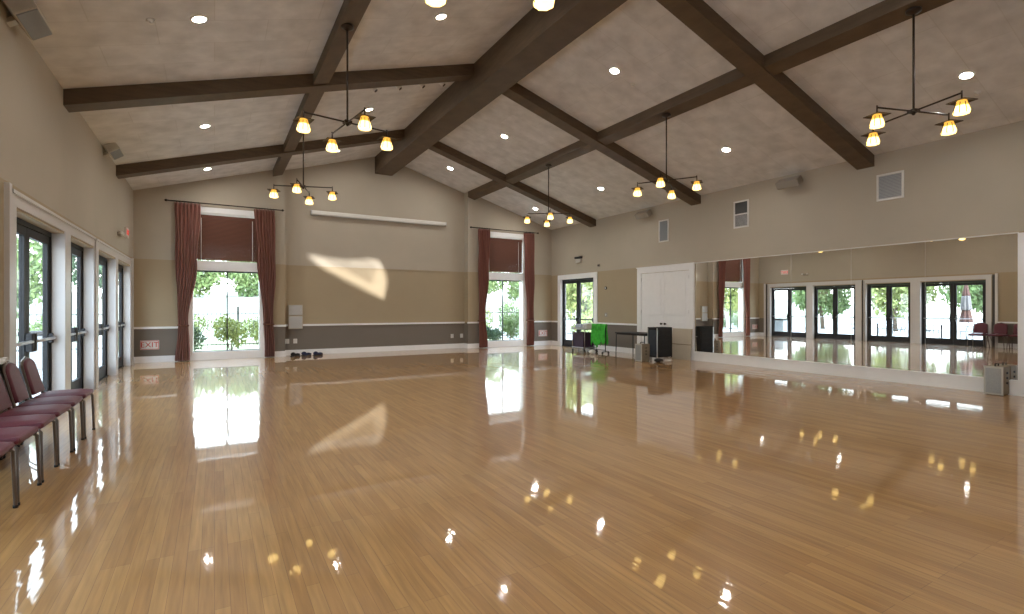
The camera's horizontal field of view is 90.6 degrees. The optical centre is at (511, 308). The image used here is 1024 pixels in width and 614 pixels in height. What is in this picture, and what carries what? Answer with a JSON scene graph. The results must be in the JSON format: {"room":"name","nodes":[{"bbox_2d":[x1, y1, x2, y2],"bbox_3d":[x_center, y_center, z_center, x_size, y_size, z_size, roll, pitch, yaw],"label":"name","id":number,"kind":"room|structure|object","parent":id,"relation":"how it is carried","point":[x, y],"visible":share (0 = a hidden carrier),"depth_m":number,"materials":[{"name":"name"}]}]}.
{"room":"exercise studio","nodes":[
{"label":"exercise studio","id":0,"kind":"room"},
{"bbox_2d":[0,0,132,413],"bbox_3d":[-5.015,-0.795,4.815,0.220,4.390,19.780,0,0,-30],"label":"wall","id":1,"kind":"structure","parent":0,"point":[49,154],"depth_m":6.30,"materials":[{"name":"beige paint"}]},
{"bbox_2d":[4,182,11,411],"bbox_3d":[-4.997,0.083,5.043,0.042,2.635,0.155,0,0,-30],"label":"trim","id":2,"kind":"structure","parent":1,"relation":"attached to","point":[7,185],"depth_m":4.98,"materials":[{"name":"grey paint"}]},
{"bbox_2d":[2,0,52,40],"bbox_3d":[-4.925,-2.957,5.134,0.308,0.259,0.560,0,0,-30],"label":"wall speaker","id":3,"kind":"object","parent":1,"relation":"attached to","point":[27,14],"visible":0.99,"depth_m":5.04,"materials":[{"name":"grey plastic"}]},
{"bbox_2d":[16,8,51,40],"bbox_3d":[-4.862,-2.886,5.171,0.190,0.014,0.530,-39,19,-24],"label":"grille","id":4,"kind":"object","parent":3,"relation":"attached to","point":[32,21],"depth_m":5.12,"materials":[{"name":"grey metal"}]},
{"bbox_2d":[17,217,55,404],"bbox_3d":[-5.770,0.190,6.029,0.165,2.420,2.000,0,0,-30],"label":"door","id":5,"kind":"structure","parent":1,"relation":"in","point":[27,341],"depth_m":6.12,"materials":[{"name":"black metal"}]},
{"bbox_2d":[12,189,95,405],"bbox_3d":[-6.148,0.098,6.868,0.162,2.605,4.150,0,0,-30],"label":"trim","id":6,"kind":"structure","parent":1,"relation":"attached to","point":[61,243],"depth_m":6.95,"materials":[{"name":"grey paint"}]},
{"bbox_2d":[71,242,86,388],"bbox_3d":[-6.843,0.190,7.858,0.165,2.420,1.640,0,0,-30],"label":"door","id":7,"kind":"structure","parent":1,"relation":"in","point":[77,333],"depth_m":8.43,"materials":[{"name":"black metal"}]},
{"bbox_2d":[95,240,95,389],"bbox_3d":[-7.164,0.100,8.724,0.027,2.600,0.070,0,0,-30],"label":"trim","id":8,"kind":"structure","parent":1,"relation":"attached to","point":[95,240],"depth_m":8.70,"materials":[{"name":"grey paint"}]},
{"bbox_2d":[99,255,110,381],"bbox_3d":[-7.915,0.190,9.687,0.165,2.420,1.840,0,0,-30],"label":"door","id":9,"kind":"structure","parent":1,"relation":"in","point":[103,328],"depth_m":10.34,"materials":[{"name":"black metal"}]},
{"bbox_2d":[103,142,123,159],"bbox_3d":[-7.493,-2.957,9.517,0.277,0.233,0.504,0,0,-30],"label":"wall speaker","id":10,"kind":"object","parent":1,"relation":"attached to","point":[113,149],"visible":1,"depth_m":9.36,"materials":[{"name":"grey plastic"}]},
{"bbox_2d":[110,149,123,159],"bbox_3d":[-7.436,-2.894,9.550,0.171,0.013,0.477,-39,19,-24],"label":"grille","id":11,"kind":"object","parent":10,"relation":"attached to","point":[115,154],"depth_m":9.49,"materials":[{"name":"grey metal"}]},
{"bbox_2d":[96,238,131,388],"bbox_3d":[-8.324,0.098,10.578,0.162,2.605,4.290,0,0,-30],"label":"trim","id":12,"kind":"structure","parent":1,"relation":"attached to","point":[112,264],"depth_m":10.53,"materials":[{"name":"grey paint"}]},
{"bbox_2d":[118,264,125,368],"bbox_3d":[-8.980,0.190,11.502,0.165,2.420,1.830,0,0,-30],"label":"door","id":13,"kind":"structure","parent":1,"relation":"in","point":[121,324],"depth_m":12.16,"materials":[{"name":"black metal"}]},
{"bbox_2d":[131,260,131,364],"bbox_3d":[-9.381,0.100,12.505,0.027,2.600,0.095,0,0,-30],"label":"trim","id":14,"kind":"structure","parent":1,"relation":"attached to","point":[131,260],"depth_m":12.46,"materials":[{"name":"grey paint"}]},
{"bbox_2d":[131,258,133,364],"bbox_3d":[-9.429,0.083,12.601,0.042,2.635,0.080,0,0,-30],"label":"trim","id":15,"kind":"structure","parent":1,"relation":"attached to","point":[131,258],"depth_m":12.57,"materials":[{"name":"grey paint"}]},
{"bbox_2d":[133,157,550,356],"bbox_3d":[-4.162,-1.788,16.328,12.900,6.375,0.420,0,0,-30],"label":"wall","id":16,"kind":"structure","parent":0,"point":[326,295],"depth_m":15.95,"materials":[{"name":"beige paint"}]},
{"bbox_2d":[140,340,158,349],"bbox_3d":[-9.320,0.950,13.046,0.400,0.240,0.024,0,0,-30],"label":"exit sign","id":17,"kind":"object","parent":16,"relation":"attached to","point":[146,344],"visible":1,"depth_m":13.04,"materials":[{"name":"white plastic"}]},
{"bbox_2d":[134,325,285,328],"bbox_3d":[-8.072,0.507,13.774,3.570,0.055,0.030,0,0,-30],"label":"trim","id":18,"kind":"structure","parent":16,"relation":"attached to","point":[166,327],"depth_m":13.19,"materials":[{"name":"white paint"}]},
{"bbox_2d":[165,199,283,210],"bbox_3d":[-7.786,-2.800,13.870,2.835,0.068,0.154,0,0,-30],"label":"curtain rod","id":19,"kind":"object","parent":16,"relation":"attached to","point":[165,199],"visible":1,"depth_m":13.77,"materials":[{"name":"brown metal"}]},
{"bbox_2d":[174,200,200,360],"bbox_3d":[-8.559,-0.723,13.384,0.592,4.206,0.170,0,0,-30],"label":"curtain","id":20,"kind":"object","parent":19,"relation":"hanging from","point":[187,215],"visible":1,"depth_m":13.33,"materials":[{"name":"red fabric"}]},
{"bbox_2d":[254,208,275,356],"bbox_3d":[-6.974,-0.723,14.313,0.554,4.206,0.170,0,0,-30],"label":"curtain","id":21,"kind":"object","parent":19,"relation":"hanging from","point":[264,219],"visible":1,"depth_m":14.33,"materials":[{"name":"red fabric"}]},
{"bbox_2d":[187,207,264,360],"bbox_3d":[-7.878,-0.660,14.027,1.920,4.120,0.290,0,0,-30],"label":"window","id":22,"kind":"structure","parent":16,"relation":"in","point":[226,267],"depth_m":13.96,"materials":[{"name":"white paint"}]},
{"bbox_2d":[197,214,256,261],"bbox_3d":[-7.840,-1.910,13.962,1.560,1.220,0.050,0,0,-30],"label":"window blind","id":23,"kind":"object","parent":22,"relation":"attached to","point":[234,238],"visible":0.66,"depth_m":13.96,"materials":[{"name":"brown fabric"}]},
{"bbox_2d":[288,316,302,328],"bbox_3d":[-6.423,0.425,15.045,0.400,0.390,0.105,0,0,-30],"label":"electrical box","id":24,"kind":"object","parent":16,"relation":"attached to","point":[294,322],"visible":1,"depth_m":15.00,"materials":[{"name":"beige paint"}]},
{"bbox_2d":[288,305,302,315],"bbox_3d":[-6.423,0.060,15.045,0.400,0.320,0.105,0,0,-30],"label":"electrical box","id":25,"kind":"object","parent":16,"relation":"attached to","point":[293,310],"visible":1,"depth_m":15.00,"materials":[{"name":"beige paint"}]},
{"bbox_2d":[134,341,550,362],"bbox_3d":[-4.125,1.320,16.265,12.900,0.160,0.325,0,0,-30],"label":"baseboard","id":26,"kind":"structure","parent":16,"relation":"attached to","point":[171,358],"depth_m":16.02,"materials":[{"name":"white paint"}]},
{"bbox_2d":[285,322,464,325],"bbox_3d":[-4.191,0.507,16.398,5.840,0.055,0.030,0,0,-30],"label":"trim","id":27,"kind":"structure","parent":16,"relation":"attached to","point":[411,322],"depth_m":16.30,"materials":[{"name":"white paint"}]},
{"bbox_2d":[285,265,464,272],"bbox_3d":[-4.196,-1.255,16.405,5.840,0.030,0.012,0,0,-30],"label":"trim","id":28,"kind":"structure","parent":16,"relation":"attached to","point":[285,265],"depth_m":16.21,"materials":[{"name":"beige paint"}]},
{"bbox_2d":[311,210,446,225],"bbox_3d":[-4.161,-2.875,16.346,4.370,0.140,0.150,0,0,-30],"label":"projector screen","id":29,"kind":"object","parent":16,"relation":"attached to","point":[313,212],"visible":1,"depth_m":16.19,"materials":[{"name":"white plastic"}]},
{"bbox_2d":[470,226,538,233],"bbox_3d":[-0.247,-2.800,18.291,2.835,0.068,0.154,0,0,-30],"label":"curtain rod","id":30,"kind":"object","parent":16,"relation":"attached to","point":[470,226],"visible":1,"depth_m":18.18,"materials":[{"name":"brown metal"}]},
{"bbox_2d":[478,227,489,347],"bbox_3d":[-0.985,-0.723,17.826,0.474,4.206,0.170,0,0,-30],"label":"curtain","id":31,"kind":"object","parent":30,"relation":"hanging from","point":[483,234],"visible":1,"depth_m":17.77,"materials":[{"name":"red fabric"}]},
{"bbox_2d":[524,231,534,345],"bbox_3d":[0.629,-0.723,18.772,0.462,4.206,0.170,0,0,-30],"label":"curtain","id":32,"kind":"object","parent":30,"relation":"hanging from","point":[529,241],"visible":1,"depth_m":18.75,"materials":[{"name":"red fabric"}]},
{"bbox_2d":[483,232,526,347],"bbox_3d":[-0.339,-0.660,18.448,1.920,4.120,0.290,0,0,-30],"label":"window","id":33,"kind":"structure","parent":16,"relation":"in","point":[493,276],"depth_m":18.67,"materials":[{"name":"white paint"}]},
{"bbox_2d":[489,237,521,272],"bbox_3d":[-0.301,-1.910,18.383,1.560,1.220,0.050,0,0,-30],"label":"window blind","id":34,"kind":"object","parent":33,"relation":"attached to","point":[506,254],"visible":0.73,"depth_m":18.42,"materials":[{"name":"brown fabric"}]},
{"bbox_2d":[0,345,1023,613],"bbox_3d":[0.720,1.450,8.004,13.500,0.100,20.080,0,0,-30],"label":"floor","id":35,"kind":"structure","parent":0,"point":[536,479],"depth_m":3.91,"materials":[{"name":"brown wood"}]},
{"bbox_2d":[0,442,17,508],"bbox_3d":[-3.585,0.956,3.218,0.560,0.895,0.500,0,0,-31],"label":"banquet chair","id":36,"kind":"object","parent":35,"relation":"on","point":[5,447],"visible":1,"depth_m":3.53,"materials":[{"name":"red fabric"}]},
{"bbox_2d":[0,426,41,505],"bbox_3d":[-3.854,0.956,3.676,0.560,0.895,0.500,0,0,-29],"label":"banquet chair","id":37,"kind":"object","parent":35,"relation":"on","point":[17,435],"visible":0.84,"depth_m":3.73,"materials":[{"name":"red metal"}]},
{"bbox_2d":[0,414,57,482],"bbox_3d":[-4.122,0.956,4.132,0.560,0.895,0.500,0,0,-31],"label":"banquet chair","id":38,"kind":"object","parent":35,"relation":"on","point":[40,421],"visible":0.78,"depth_m":4.12,"materials":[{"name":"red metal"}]},
{"bbox_2d":[0,374,73,465],"bbox_3d":[-4.390,0.956,4.590,0.560,0.895,0.500,0,0,-29],"label":"banquet chair","id":39,"kind":"object","parent":35,"relation":"on","point":[57,409],"visible":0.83,"depth_m":4.56,"materials":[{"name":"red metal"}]},
{"bbox_2d":[2,361,84,458],"bbox_3d":[-4.658,0.956,5.046,0.560,0.895,0.500,0,0,-32],"label":"banquet chair","id":40,"kind":"object","parent":35,"relation":"on","point":[14,383],"visible":0.8,"depth_m":4.96,"materials":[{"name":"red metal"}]},
{"bbox_2d":[20,356,94,444],"bbox_3d":[-4.926,0.956,5.504,0.560,0.895,0.500,0,0,-30],"label":"banquet chair","id":41,"kind":"object","parent":35,"relation":"on","point":[34,385],"visible":0.75,"depth_m":5.41,"materials":[{"name":"red fabric"}]},
{"bbox_2d":[572,325,597,352],"bbox_3d":[2.326,0.974,16.296,0.520,0.852,0.700,0,0,-30],"label":"utility cart","id":42,"kind":"object","parent":35,"relation":"on","point":[579,328],"visible":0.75,"depth_m":16.05,"materials":[{"name":"silver metal"}]},
{"bbox_2d":[572,332,593,346],"bbox_3d":[2.290,0.998,16.298,0.440,0.480,0.580,0,0,-30],"label":"storage bin","id":43,"kind":"object","parent":42,"relation":"on","point":[578,337],"visible":0.93,"depth_m":16.09,"materials":[{"name":"plastic"}]},
{"bbox_2d":[595,324,608,353],"bbox_3d":[2.702,0.948,15.635,0.264,0.901,0.606,0,0,-30],"label":"rack","id":44,"kind":"object","parent":35,"relation":"on","point":[601,324],"visible":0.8,"depth_m":15.39,"materials":[{"name":"black metal"}]},
{"bbox_2d":[591,324,596,344],"bbox_3d":[2.584,0.822,15.830,0.187,0.672,0.283,0,0,-30],"label":"cloth","id":45,"kind":"object","parent":44,"relation":"hanging from","point":[594,326],"visible":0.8,"depth_m":15.80,"materials":[{"name":"green fabric"}]},
{"bbox_2d":[595,324,601,346],"bbox_3d":[2.700,0.845,15.629,0.207,0.730,0.231,0,0,-30],"label":"cloth","id":46,"kind":"object","parent":44,"relation":"hanging from","point":[597,337],"visible":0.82,"depth_m":15.61,"materials":[{"name":"green fabric"}]},
{"bbox_2d":[600,324,607,344],"bbox_3d":[2.813,0.811,15.447,0.187,0.649,0.238,0,0,-30],"label":"cloth","id":47,"kind":"object","parent":44,"relation":"hanging from","point":[602,331],"visible":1,"depth_m":15.41,"materials":[{"name":"green fabric"}]},
{"bbox_2d":[615,332,646,356],"bbox_3d":[3.545,1.045,14.217,0.700,0.710,1.160,0,0,-30],"label":"folding table","id":48,"kind":"object","parent":35,"relation":"on","point":[644,334],"visible":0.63,"depth_m":14.34,"materials":[{"name":"black metal"}]},
{"bbox_2d":[635,342,649,361],"bbox_3d":[3.425,1.145,13.313,0.302,0.509,0.252,0,0,-30],"label":"speaker","id":49,"kind":"object","parent":35,"relation":"on","point":[642,351],"visible":1,"depth_m":13.23},
{"bbox_2d":[647,327,671,359],"bbox_3d":[3.967,0.954,13.572,0.599,0.889,0.344,0,0,-30],"label":"equipment cart","id":50,"kind":"object","parent":35,"relation":"on","point":[659,339],"visible":0.91,"depth_m":13.42,"materials":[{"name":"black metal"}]},
{"bbox_2d":[671,328,692,359],"bbox_3d":[4.636,0.982,13.871,0.102,0.839,0.660,0,0,-30],"label":"leaning board","id":51,"kind":"object","parent":35,"relation":"on","point":[681,338],"visible":0.94,"depth_m":13.84,"materials":[{"name":"beige wood"}]},
{"bbox_2d":[984,363,1009,395],"bbox_3d":[7.862,1.145,8.217,0.302,0.509,0.252,0,0,-30],"label":"speaker","id":52,"kind":"object","parent":35,"relation":"on","point":[996,377],"visible":1,"depth_m":8.14},
{"bbox_2d":[985,368,1000,393],"bbox_3d":[7.733,1.165,8.149,0.010,0.400,0.191,0,0,-30],"label":"grille","id":53,"kind":"object","parent":52,"relation":"attached to","point":[992,375],"depth_m":8.15,"materials":[{"name":"grey metal"}]},
{"bbox_2d":[22,0,1023,229],"bbox_3d":[0.745,-3.928,7.961,14.300,2.295,20.380,0,0,-30],"label":"ceiling","id":54,"kind":"structure","parent":0,"point":[92,43],"depth_m":8.60,"materials":[{"name":"beige paint"}]},
{"bbox_2d":[190,14,207,23],"bbox_3d":[-3.756,-3.469,6.086,0.191,0.071,0.199,0,0,-23],"label":"recessed light","id":55,"kind":"object","parent":54,"relation":"in","point":[197,18],"visible":1,"depth_m":6.07,"materials":[{"name":"white"}]},
{"bbox_2d":[116,129,403,178],"bbox_3d":[-5.682,-3.828,12.318,6.220,2.116,0.310,0,0,-30],"label":"beam","id":56,"kind":"structure","parent":54,"relation":"attached to","point":[251,154],"depth_m":11.77,"materials":[{"name":"brown wood"}]},
{"bbox_2d":[63,63,473,112],"bbox_3d":[-3.517,-3.828,8.626,6.220,2.116,0.310,0,0,-30],"label":"beam","id":57,"kind":"structure","parent":54,"relation":"attached to","point":[153,94],"depth_m":8.06,"materials":[{"name":"brown wood"}]},
{"bbox_2d":[273,0,370,175],"bbox_3d":[-1.886,-3.912,6.299,0.250,0.295,19.175,0,0,-30],"label":"beam","id":58,"kind":"structure","parent":54,"relation":"attached to","point":[351,11],"depth_m":7.89,"materials":[{"name":"brown wood"}]},
{"bbox_2d":[267,133,337,204],"bbox_3d":[-4.303,-3.027,10.460,1.096,1.557,1.096,0,0,35],"label":"chandelier","id":59,"kind":"object","parent":58,"relation":"hanging from","point":[296,186],"visible":0.93,"depth_m":10.45,"materials":[{"name":"brown metal"}]},
{"bbox_2d":[293,23,396,152],"bbox_3d":[-2.213,-3.015,6.817,1.096,1.557,1.096,0,0,6],"label":"chandelier","id":60,"kind":"object","parent":58,"relation":"hanging from","point":[364,124],"visible":1,"depth_m":6.79,"materials":[{"name":"brown metal"}]},
{"bbox_2d":[425,0,446,6],"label":"chandelier","id":61,"kind":"object","parent":54,"relation":"hanging from","point":[434,3],"depth_m":3.75,"materials":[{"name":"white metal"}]},
{"bbox_2d":[375,0,626,175],"bbox_3d":[0.764,-4.633,8.027,0.560,0.625,19.475,0,0,-30],"label":"ridge beam","id":62,"kind":"structure","parent":54,"relation":"attached to","point":[538,36],"depth_m":9.38,"materials":[{"name":"brown wood"}]},
{"bbox_2d":[533,0,554,10],"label":"chandelier","id":63,"kind":"object","parent":62,"relation":"hanging from","point":[542,5],"depth_m":3.77,"materials":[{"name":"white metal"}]},
{"bbox_2d":[429,141,595,226],"bbox_3d":[0.123,-3.813,15.723,6.120,2.086,0.310,0,0,-30],"label":"beam","id":64,"kind":"structure","parent":54,"relation":"attached to","point":[440,148],"depth_m":15.53,"materials":[{"name":"brown wood"}]},
{"bbox_2d":[502,83,700,205],"bbox_3d":[2.288,-3.813,12.031,6.120,2.086,0.310,0,0,-30],"label":"beam","id":65,"kind":"structure","parent":54,"relation":"attached to","point":[519,94],"depth_m":11.65,"materials":[{"name":"brown wood"}]},
{"bbox_2d":[468,0,953,199],"bbox_3d":[3.428,-3.930,9.415,0.250,0.295,19.175,0,0,-30],"label":"beam","id":66,"kind":"structure","parent":54,"relation":"attached to","point":[885,14],"depth_m":8.58,"materials":[{"name":"brown wood"}]},
{"bbox_2d":[523,164,573,226],"bbox_3d":[0.976,-3.046,13.556,1.096,1.557,1.096,0,0,45],"label":"chandelier","id":67,"kind":"object","parent":66,"relation":"hanging from","point":[549,213],"visible":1,"depth_m":13.53,"materials":[{"name":"brown metal"}]},
{"bbox_2d":[631,113,702,198],"bbox_3d":[3.050,-3.046,10.020,1.096,1.557,1.096,0,0,-17],"label":"chandelier","id":68,"kind":"object","parent":66,"relation":"hanging from","point":[660,181],"visible":1,"depth_m":10.00,"materials":[{"name":"brown metal"}]},
{"bbox_2d":[861,6,977,145],"bbox_3d":[5.142,-3.039,6.493,1.096,1.557,1.096,0,0,33],"label":"chandelier","id":69,"kind":"object","parent":66,"relation":"hanging from","point":[962,106],"visible":1,"depth_m":6.48,"materials":[{"name":"brown metal"}]},
{"bbox_2d":[656,0,873,169],"bbox_3d":[4.362,-3.813,8.494,6.120,2.086,0.310,0,0,-30],"label":"beam","id":70,"kind":"structure","parent":54,"relation":"attached to","point":[698,16],"depth_m":8.35,"materials":[{"name":"brown wood"}]},
{"bbox_2d":[957,71,974,79],"bbox_3d":[6.720,-3.442,7.500,0.191,0.071,0.199,0,0,-23],"label":"recessed light","id":71,"kind":"object","parent":54,"relation":"in","point":[966,74],"visible":1,"depth_m":7.49,"materials":[{"name":"white"}]},
{"bbox_2d":[551,120,1023,357],"bbox_3d":[6.303,-0.795,11.452,0.220,4.390,19.780,0,0,-30],"label":"wall","id":72,"kind":"structure","parent":0,"point":[969,184],"depth_m":10.88,"materials":[{"name":"beige paint"}]},
{"bbox_2d":[562,278,592,348],"bbox_3d":[2.366,0.170,18.081,0.165,2.460,1.900,0,0,-30],"label":"door","id":73,"kind":"structure","parent":72,"relation":"in","point":[565,342],"depth_m":18.48,"materials":[{"name":"black metal"}]},
{"bbox_2d":[558,272,597,349],"bbox_3d":[2.389,0.090,18.095,0.250,2.620,2.260,0,0,-30],"label":"trim","id":74,"kind":"structure","parent":72,"relation":"attached to","point":[594,275],"depth_m":18.02,"materials":[{"name":"white paint"}]},
{"bbox_2d":[551,341,634,353],"bbox_3d":[6.355,1.320,11.120,0.025,0.160,19.155,0,0,-30],"label":"baseboard","id":75,"kind":"structure","parent":72,"relation":"attached to","point":[608,348],"depth_m":16.35,"materials":[{"name":"white paint"}]},
{"bbox_2d":[634,209,651,218],"bbox_3d":[3.903,-2.789,14.983,0.279,0.164,0.504,-39,19,-24],"label":"wall speaker","id":76,"kind":"object","parent":72,"relation":"attached to","point":[646,213],"visible":1,"depth_m":14.86},
{"bbox_2d":[659,219,668,242],"bbox_3d":[4.350,-2.215,14.544,0.020,0.630,0.370,0,0,-30],"label":"air vent","id":77,"kind":"object","parent":72,"relation":"in","point":[663,224],"visible":1,"depth_m":14.53,"materials":[{"name":"white plastic"}]},
{"bbox_2d":[636,262,694,359],"bbox_3d":[4.326,0.087,14.501,0.105,2.625,2.160,0,0,-30],"label":"door","id":78,"kind":"structure","parent":72,"relation":"in","point":[665,298],"depth_m":14.43,"materials":[{"name":"white paint"}]},
{"bbox_2d":[696,258,740,354],"bbox_3d":[5.263,-0.030,12.987,0.020,2.380,1.360,0,0,-30],"label":"wall mirror","id":79,"kind":"object","parent":72,"relation":"attached to","point":[718,283],"visible":1,"depth_m":12.96,"materials":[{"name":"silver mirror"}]},
{"bbox_2d":[733,199,748,228],"bbox_3d":[5.605,-2.300,12.405,0.020,0.660,0.410,0,0,-30],"label":"air vent","id":80,"kind":"object","parent":72,"relation":"in","point":[740,208],"visible":1,"depth_m":12.40,"materials":[{"name":"white plastic"}]},
{"bbox_2d":[741,253,790,359],"bbox_3d":[5.921,-0.030,11.866,0.020,2.380,1.240,0,0,-30],"label":"wall mirror","id":81,"kind":"object","parent":72,"relation":"attached to","point":[765,280],"visible":1,"depth_m":11.85,"materials":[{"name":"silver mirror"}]},
{"bbox_2d":[775,175,802,189],"bbox_3d":[6.129,-2.789,11.188,0.279,0.164,0.504,-39,19,-24],"label":"wall speaker","id":82,"kind":"object","parent":72,"relation":"attached to","point":[796,180],"visible":1,"depth_m":11.09},
{"bbox_2d":[791,248,850,364],"bbox_3d":[6.548,-0.030,10.796,0.020,2.380,1.240,0,0,-30],"label":"wall mirror","id":83,"kind":"object","parent":72,"relation":"attached to","point":[820,280],"visible":1,"depth_m":10.76,"materials":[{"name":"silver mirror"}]},
{"bbox_2d":[694,351,1017,395],"bbox_3d":[6.489,1.280,10.842,0.075,0.240,6.340,0,0,-30],"label":"trim","id":84,"kind":"structure","parent":72,"relation":"attached to","point":[961,382],"depth_m":10.05,"materials":[{"name":"white paint"}]},
{"bbox_2d":[851,241,924,371],"bbox_3d":[7.176,-0.030,9.726,0.020,2.380,1.240,0,0,-30],"label":"wall mirror","id":85,"kind":"object","parent":72,"relation":"attached to","point":[888,280],"visible":1,"depth_m":9.69,"materials":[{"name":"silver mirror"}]},
{"bbox_2d":[876,170,903,201],"bbox_3d":[7.208,-2.325,9.670,0.020,0.510,0.450,0,0,-30],"label":"air vent","id":86,"kind":"object","parent":72,"relation":"in","point":[889,186],"visible":1,"depth_m":9.67,"materials":[{"name":"white plastic"}]},
{"bbox_2d":[925,232,1018,379],"bbox_3d":[7.803,-0.030,8.657,0.020,2.380,1.240,0,0,-30],"label":"wall mirror","id":87,"kind":"object","parent":72,"relation":"attached to","point":[971,283],"visible":1,"depth_m":8.63,"materials":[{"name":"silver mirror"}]},
{"bbox_2d":[1018,232,1023,395],"bbox_3d":[8.170,0.100,7.991,0.060,2.600,0.280,0,0,-30],"label":"trim","id":88,"kind":"structure","parent":72,"relation":"attached to","point":[1020,235],"depth_m":8.06,"materials":[{"name":"white paint"}]},
{"label":"outside","id":89,"kind":"structure","parent":0,"visible":0},
{"bbox_2d":[195,338,501,350],"bbox_3d":[-20.476,1.490,44.147,13.500,0.100,63.120,0,0,-30],"label":"lawn","id":90,"kind":"structure","parent":89,"point":[212,341],"depth_m":19.53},
{"bbox_2d":[194,326,206,350],"bbox_3d":[-9.958,0.971,15.495,1.129,1.068,0.910,0,0,-30],"label":"bush","id":91,"kind":"object","parent":90,"relation":"on","point":[196,334],"visible":0.2,"depth_m":15.66,"materials":[{"name":"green plant"}]},
{"bbox_2d":[194,315,211,337],"bbox_3d":[-12.085,0.849,18.928,1.569,1.313,1.247,0,0,-30],"label":"bush","id":92,"kind":"object","parent":90,"relation":"on","point":[204,317],"visible":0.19,"depth_m":19.17,"materials":[{"name":"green plant"}]},
{"bbox_2d":[211,313,248,349],"bbox_3d":[-9.183,0.836,16.519,1.086,1.336,0.859,0,0,-30],"label":"bush","id":93,"kind":"object","parent":90,"relation":"on","point":[234,332],"visible":0.91,"depth_m":16.41,"materials":[{"name":"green plant"}]},
{"bbox_2d":[240,316,258,342],"bbox_3d":[-10.117,0.896,20.277,1.572,1.219,1.278,0,0,-30],"label":"bush","id":94,"kind":"object","parent":90,"relation":"on","point":[253,324],"visible":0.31,"depth_m":20.09,"materials":[{"name":"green plant"}]},
{"bbox_2d":[17,306,576,350],"bbox_3d":[-7.351,0.690,19.454,25.000,1.500,0.060,0,0,-30],"label":"iron fence","id":95,"kind":"object","parent":90,"relation":"on","point":[487,312],"visible":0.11,"depth_m":18.10,"materials":[{"name":"grey metal"}]},
{"bbox_2d":[486,325,503,339],"bbox_3d":[-0.811,1.091,20.628,1.028,0.828,0.830,0,0,-30],"label":"bush","id":96,"kind":"object","parent":90,"relation":"on","point":[492,334],"visible":0.72,"depth_m":20.44,"materials":[{"name":"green plant"}]},
{"bbox_2d":[498,313,518,339],"bbox_3d":[-0.045,0.830,21.433,0.997,1.347,0.984,0,0,23],"label":"bush","id":97,"kind":"object","parent":90,"relation":"on","point":[509,325],"visible":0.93,"depth_m":21.29,"materials":[{"name":"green plant"}]},
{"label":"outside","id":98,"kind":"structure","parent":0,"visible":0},
{"bbox_2d":[17,342,118,404],"bbox_3d":[-39.422,1.490,5.863,57.920,0.100,110.000,0,0,-30],"label":"patio","id":99,"kind":"structure","parent":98,"point":[74,345],"depth_m":13.94,"materials":[{"name":"concrete"}]},
{"bbox_2d":[17,237,41,317],"bbox_3d":[-19.253,-0.703,18.927,3.801,4.734,3.927,0,0,-30],"label":"tree","id":100,"kind":"object","parent":99,"relation":"on","point":[35,262],"visible":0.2,"depth_m":19.25,"materials":[{"name":"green plant"}]},
{"bbox_2d":[17,315,74,342],"bbox_3d":[-12.837,0.799,14.031,1.367,1.412,1.203,0,0,-30],"label":"bush","id":101,"kind":"object","parent":99,"relation":"on","point":[38,325],"visible":0.06,"depth_m":13.96,"materials":[{"name":"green plant"}]},
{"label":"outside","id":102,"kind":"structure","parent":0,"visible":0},
{"bbox_2d":[501,330,588,339],"bbox_3d":[22.470,1.490,42.159,58.580,0.100,110.000,0,0,-30],"label":"floor","id":103,"kind":"structure","parent":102,"point":[568,336],"depth_m":25.71,"materials":[{"name":"concrete"}]},
{"bbox_2d":[496,300,518,331],"bbox_3d":[-0.012,0.542,25.861,1.681,1.924,1.448,0,0,-30],"label":"bush","id":104,"kind":"object","parent":103,"relation":"on","point":[506,306],"visible":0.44,"depth_m":25.73,"materials":[{"name":"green plant"}]},
{"bbox_2d":[566,282,592,320],"bbox_3d":[3.658,-0.740,27.148,4.154,4.811,4.068,0,0,2],"label":"tree","id":105,"kind":"object","parent":103,"relation":"on","point":[586,288],"visible":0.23,"depth_m":26.17,"materials":[{"name":"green plant"}]},
{"bbox_2d":[570,314,592,331],"bbox_3d":[3.208,0.875,22.550,1.288,1.261,1.405,0,0,21],"label":"bush","id":106,"kind":"object","parent":103,"relation":"on","point":[582,321],"visible":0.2,"depth_m":22.47,"materials":[{"name":"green plant"}]},
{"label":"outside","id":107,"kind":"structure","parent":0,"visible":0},
{"bbox_2d":[17,292,587,342],"bbox_3d":[-22.751,-0.284,48.679,150.000,3.469,53.000,0,0,-30],"label":"slope","id":108,"kind":"structure","parent":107,"point":[216,301],"depth_m":32.21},
{"bbox_2d":[72,255,118,298],"bbox_3d":[-27.041,-3.165,33.793,5.149,5.365,4.676,0,0,-30],"label":"tree","id":109,"kind":"object","parent":108,"relation":"on","point":[74,262],"visible":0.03,"depth_m":32.92,"materials":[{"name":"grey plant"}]},
{"bbox_2d":[194,260,225,296],"bbox_3d":[-23.112,-2.738,36.319,4.608,4.507,4.327,0,0,-30],"label":"tree","id":110,"kind":"object","parent":108,"relation":"on","point":[206,280],"visible":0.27,"depth_m":36.31,"materials":[{"name":"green plant"}]},
{"bbox_2d":[225,260,258,296],"bbox_3d":[-19.603,-2.404,38.503,4.518,3.839,4.226,0,0,-30],"label":"tree","id":111,"kind":"object","parent":108,"relation":"on","point":[245,281],"visible":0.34,"depth_m":37.11,"materials":[{"name":"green plant"}]},
{"bbox_2d":[487,261,504,296],"bbox_3d":[-2.725,-2.602,49.433,3.915,4.232,3.847,0,0,-39],"label":"tree","id":112,"kind":"object","parent":108,"relation":"on","point":[494,286],"visible":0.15,"depth_m":49.17,"materials":[{"name":"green plant"}]},
{"bbox_2d":[505,272,518,300],"bbox_3d":[1.303,-2.838,51.748,4.323,4.709,4.238,0,0,-25],"label":"tree","id":113,"kind":"object","parent":108,"relation":"on","point":[513,291],"visible":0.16,"depth_m":51.05,"materials":[{"name":"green plant"}]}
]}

